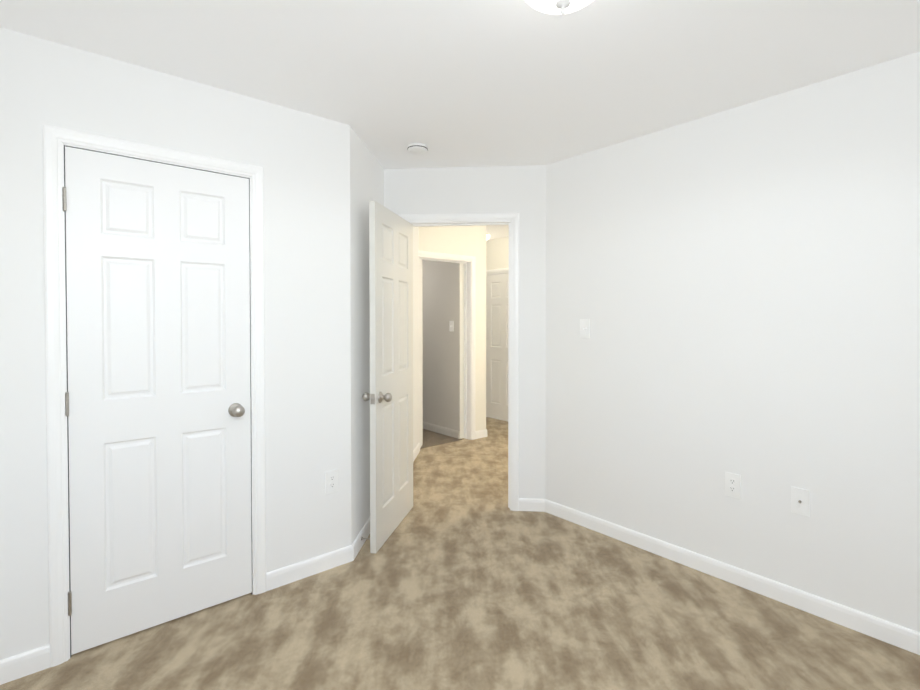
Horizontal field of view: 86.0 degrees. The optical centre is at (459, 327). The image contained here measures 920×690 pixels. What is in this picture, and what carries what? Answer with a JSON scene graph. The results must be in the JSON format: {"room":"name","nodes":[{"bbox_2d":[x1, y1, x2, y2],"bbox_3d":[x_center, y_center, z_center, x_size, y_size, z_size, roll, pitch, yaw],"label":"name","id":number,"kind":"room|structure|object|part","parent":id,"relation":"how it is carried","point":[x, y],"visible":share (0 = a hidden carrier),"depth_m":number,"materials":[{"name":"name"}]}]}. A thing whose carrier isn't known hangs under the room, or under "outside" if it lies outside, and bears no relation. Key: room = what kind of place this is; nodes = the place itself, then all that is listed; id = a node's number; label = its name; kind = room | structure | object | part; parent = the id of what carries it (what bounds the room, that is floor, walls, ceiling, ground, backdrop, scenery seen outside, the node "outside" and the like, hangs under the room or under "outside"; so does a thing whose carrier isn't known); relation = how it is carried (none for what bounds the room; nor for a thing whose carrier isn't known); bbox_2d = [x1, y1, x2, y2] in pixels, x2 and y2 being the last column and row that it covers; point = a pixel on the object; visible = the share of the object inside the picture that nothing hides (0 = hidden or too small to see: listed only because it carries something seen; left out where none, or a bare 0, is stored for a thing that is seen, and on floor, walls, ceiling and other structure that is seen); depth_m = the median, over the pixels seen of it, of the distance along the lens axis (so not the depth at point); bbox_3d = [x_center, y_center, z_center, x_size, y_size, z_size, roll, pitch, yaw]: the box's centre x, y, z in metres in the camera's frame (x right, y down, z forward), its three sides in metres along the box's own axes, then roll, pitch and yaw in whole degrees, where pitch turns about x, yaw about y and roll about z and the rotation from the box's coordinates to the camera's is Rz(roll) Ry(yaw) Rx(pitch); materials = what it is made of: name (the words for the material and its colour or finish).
{"room":"empty bedroom","nodes":[
{"label":"empty bedroom","id":0,"kind":"room"},
{"bbox_2d":[0,27,350,659],"bbox_3d":[-1.308,0.105,2.250,1.725,2.440,0.115,-1,1,-40],"label":"wall","id":1,"kind":"structure","parent":0,"point":[302,158],"depth_m":2.29,"materials":[{"name":"white paint"}]},
{"bbox_2d":[62,187,71,615],"bbox_3d":[-1.564,0.300,1.956,0.022,1.705,0.013,-1,1,-40],"label":"closet door hinge","id":2,"kind":"object","parent":1,"relation":"attached to","point":[64,196],"visible":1,"depth_m":1.95,"materials":[{"name":"grey metal"}]},
{"bbox_2d":[42,124,265,666],"bbox_3d":[-1.330,0.292,2.234,0.744,2.066,0.118,-1,1,-40],"label":"door frame","id":3,"kind":"structure","parent":1,"relation":"attached to","point":[81,147],"depth_m":1.98,"materials":[{"name":"white paint"}]},
{"bbox_3d":[-1.305,0.301,2.205,0.708,2.048,0.023,-1,1,-40],"label":"closet door jamb gap","id":4,"kind":"part","parent":3,"relation":"part of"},
{"bbox_2d":[65,146,251,654],"bbox_3d":[-1.282,0.298,2.178,0.700,2.032,0.107,-1,1,-40],"label":"closet door","id":5,"kind":"structure","parent":1,"relation":"in","point":[158,306],"depth_m":2.16,"materials":[{"name":"white paint"}]},
{"bbox_3d":[-1.058,0.399,2.348,0.066,0.066,0.072,-1,1,-40],"label":"knob","id":6,"kind":"part","parent":5,"relation":"part of","materials":[{"name":"grey metal"}]},
{"bbox_2d":[0,545,353,684],"bbox_3d":[-1.220,1.282,2.259,1.616,0.086,0.014,-1,1,-40],"label":"baseboard","id":7,"kind":"structure","parent":1,"relation":"attached to","point":[18,666],"depth_m":2.49,"materials":[{"name":"white paint"}]},
{"bbox_2d":[325,469,337,493],"bbox_3d":[-0.701,0.846,2.698,0.074,0.122,0.006,-1,1,-40],"label":"outlet","id":8,"kind":"object","parent":1,"relation":"attached to","point":[329,477],"visible":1,"depth_m":2.69,"materials":[{"name":"white plastic"}]},
{"bbox_2d":[350,126,422,544],"bbox_3d":[-0.566,0.075,4.050,0.115,2.440,2.569,0,1,5],"label":"wall","id":9,"kind":"structure","parent":0,"point":[366,177],"depth_m":3.01,"materials":[{"name":"white paint"}]},
{"bbox_2d":[351,443,419,558],"bbox_3d":[-0.476,1.255,3.933,0.086,0.086,2.325,0,1,5],"label":"baseboard","id":10,"kind":"structure","parent":9,"relation":"attached to","point":[360,539],"depth_m":2.98,"materials":[{"name":"white paint"}]},
{"bbox_2d":[420,429,462,448],"bbox_3d":[-1.648,1.283,5.381,2.805,0.023,1.902,-1,1,-40],"label":"floor","id":11,"kind":"structure","parent":0,"point":[431,438],"depth_m":5.56,"materials":[{"name":"beige carpet"}]},
{"bbox_2d":[422,260,463,438],"bbox_3d":[-0.712,0.033,6.653,0.305,2.440,2.545,-1,1,-40],"label":"wall","id":12,"kind":"structure","parent":0,"point":[441,341],"depth_m":5.81,"materials":[{"name":"grey paint"}]},
{"bbox_2d":[423,422,459,438],"bbox_3d":[-0.607,1.216,6.302,0.014,0.086,1.845,-1,1,-40],"label":"baseboard","id":13,"kind":"structure","parent":12,"relation":"attached to","point":[442,430],"depth_m":5.83,"materials":[{"name":"grey paint"}]},
{"bbox_2d":[449,321,453,330],"bbox_3d":[-0.101,-0.011,5.685,0.017,0.122,0.074,-1,1,-40],"label":"light switch","id":14,"kind":"object","parent":12,"relation":"attached to","point":[451,325],"visible":1,"depth_m":5.69,"materials":[{"name":"white plastic"}]},
{"bbox_2d":[419,226,485,430],"bbox_3d":[-0.136,0.054,5.397,1.055,2.440,0.115,-1,1,-40],"label":"wall","id":15,"kind":"structure","parent":0,"point":[464,240],"depth_m":5.60,"materials":[{"name":"white paint"}]},
{"bbox_2d":[418,250,475,439],"bbox_3d":[-0.185,0.243,5.348,0.843,2.063,0.134,-1,1,-40],"label":"door frame","id":16,"kind":"structure","parent":15,"relation":"attached to","point":[467,349],"depth_m":5.55,"materials":[{"name":"white paint"}]},
{"bbox_2d":[475,429,486,438],"bbox_3d":[0.242,1.227,5.653,0.183,0.086,0.014,-1,1,-40],"label":"baseboard","id":17,"kind":"structure","parent":15,"relation":"attached to","point":[480,434],"depth_m":5.65,"materials":[{"name":"white paint"}]},
{"bbox_2d":[0,417,919,689],"bbox_3d":[0.020,1.345,4.110,6.500,0.100,8.000,-1,1,-40],"label":"floor carpet","id":18,"kind":"object","parent":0,"point":[464,577],"visible":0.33,"depth_m":2.18,"materials":[{"name":"beige carpet"}]},
{"bbox_2d":[0,0,919,239],"bbox_3d":[0.020,-1.195,4.069,6.500,0.100,8.000,-1,1,-40],"label":"ceiling","id":19,"kind":"structure","parent":0,"point":[468,83],"depth_m":2.03,"materials":[{"name":"white paint"}]},
{"bbox_2d":[407,143,427,153],"bbox_3d":[-0.265,-1.110,3.080,0.126,0.037,0.126,-1,1,-40],"label":"smoke detector","id":20,"kind":"object","parent":19,"relation":"attached to","point":[417,148],"visible":1,"depth_m":3.04,"materials":[{"name":"white plastic"}]},
{"bbox_2d":[525,0,592,14],"bbox_3d":[0.318,-1.035,1.522,0.284,0.137,0.284,-1,1,-40],"label":"bedroom ceiling light","id":21,"kind":"object","parent":19,"relation":"attached to","point":[557,7],"visible":1,"depth_m":1.55,"materials":[{"name":"white glass"}]},
{"bbox_2d":[384,165,545,498],"bbox_3d":[0.058,0.083,3.580,1.206,2.440,0.115,0,1,5],"label":"wall","id":22,"kind":"structure","parent":0,"point":[521,190],"depth_m":3.49,"materials":[{"name":"white paint"}]},
{"bbox_2d":[362,201,412,552],"bbox_3d":[-0.428,0.287,3.199,0.179,2.032,0.763,0,1,12],"label":"bedroom door","id":23,"kind":"structure","parent":22,"relation":"in","point":[391,346],"depth_m":3.08,"materials":[{"name":"white paint"}]},
{"bbox_3d":[-0.436,0.286,3.201,0.041,1.705,0.763,0,1,12],"label":"bedroom door hardware","id":24,"kind":"part","parent":23,"relation":"part of","materials":[{"name":"silver metal"}]},
{"bbox_3d":[-0.489,0.413,2.909,0.179,0.066,0.066,0,1,12],"label":"knob","id":25,"kind":"part","parent":23,"relation":"part of","materials":[{"name":"grey metal"}]},
{"bbox_2d":[399,212,518,510],"bbox_3d":[-0.008,0.248,3.581,0.864,2.111,0.133,0,1,5],"label":"door frame","id":26,"kind":"structure","parent":22,"relation":"attached to","point":[513,218],"depth_m":3.49,"materials":[{"name":"white paint"}]},
{"bbox_2d":[519,498,544,511],"bbox_3d":[0.028,1.261,3.537,1.156,0.086,0.014,0,1,5],"label":"baseboard","id":27,"kind":"structure","parent":22,"relation":"attached to","point":[529,504],"depth_m":3.49,"materials":[{"name":"white paint"}]},
{"bbox_2d":[486,237,508,269],"bbox_3d":[1.110,0.044,5.999,0.115,2.440,6.130,-1,1,-40],"label":"wall","id":28,"kind":"structure","parent":0,"point":[497,253],"depth_m":6.61,"materials":[{"name":"white paint"}]},
{"bbox_2d":[486,268,508,274],"bbox_3d":[0.571,0.241,6.535,0.017,2.029,0.845,-1,1,-40],"label":"door frame","id":29,"kind":"structure","parent":28,"relation":"attached to","point":[503,270],"depth_m":6.59,"materials":[{"name":"white paint"}]},
{"bbox_2d":[486,273,508,420],"bbox_3d":[0.592,0.268,6.553,0.035,1.950,0.711,-1,1,-40],"label":"door","id":30,"kind":"structure","parent":28,"relation":"in","point":[496,346],"depth_m":6.64,"materials":[{"name":"white paint"}]},
{"bbox_2d":[545,51,919,631],"bbox_3d":[1.573,0.102,2.427,0.115,2.440,2.856,-1,1,-40],"label":"wall","id":31,"kind":"structure","parent":0,"point":[739,287],"depth_m":2.45,"materials":[{"name":"white paint"}]},
{"bbox_2d":[580,319,589,337],"bbox_3d":[0.811,0.009,3.220,0.017,0.122,0.074,-1,1,-40],"label":"light switch","id":32,"kind":"object","parent":31,"relation":"attached to","point":[584,328],"visible":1,"depth_m":3.22,"materials":[{"name":"white plastic"}]},
{"bbox_2d":[545,499,919,654],"bbox_3d":[1.523,1.279,2.405,0.014,0.086,2.856,-1,1,-40],"label":"baseboard","id":33,"kind":"structure","parent":31,"relation":"attached to","point":[902,637],"depth_m":2.45,"materials":[{"name":"white paint"}]},
{"bbox_2d":[725,472,740,498],"bbox_3d":[1.405,0.815,2.542,0.006,0.122,0.074,-1,1,-40],"label":"outlet","id":34,"kind":"object","parent":31,"relation":"attached to","point":[730,484],"visible":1,"depth_m":2.54,"materials":[{"name":"white plastic"}]},
{"bbox_2d":[791,486,809,516],"bbox_3d":[1.597,0.819,2.316,0.006,0.122,0.074,-1,1,-40],"label":"outlet","id":35,"kind":"object","parent":31,"relation":"attached to","point":[803,506],"visible":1,"depth_m":2.31,"materials":[{"name":"white plastic"}]}
]}

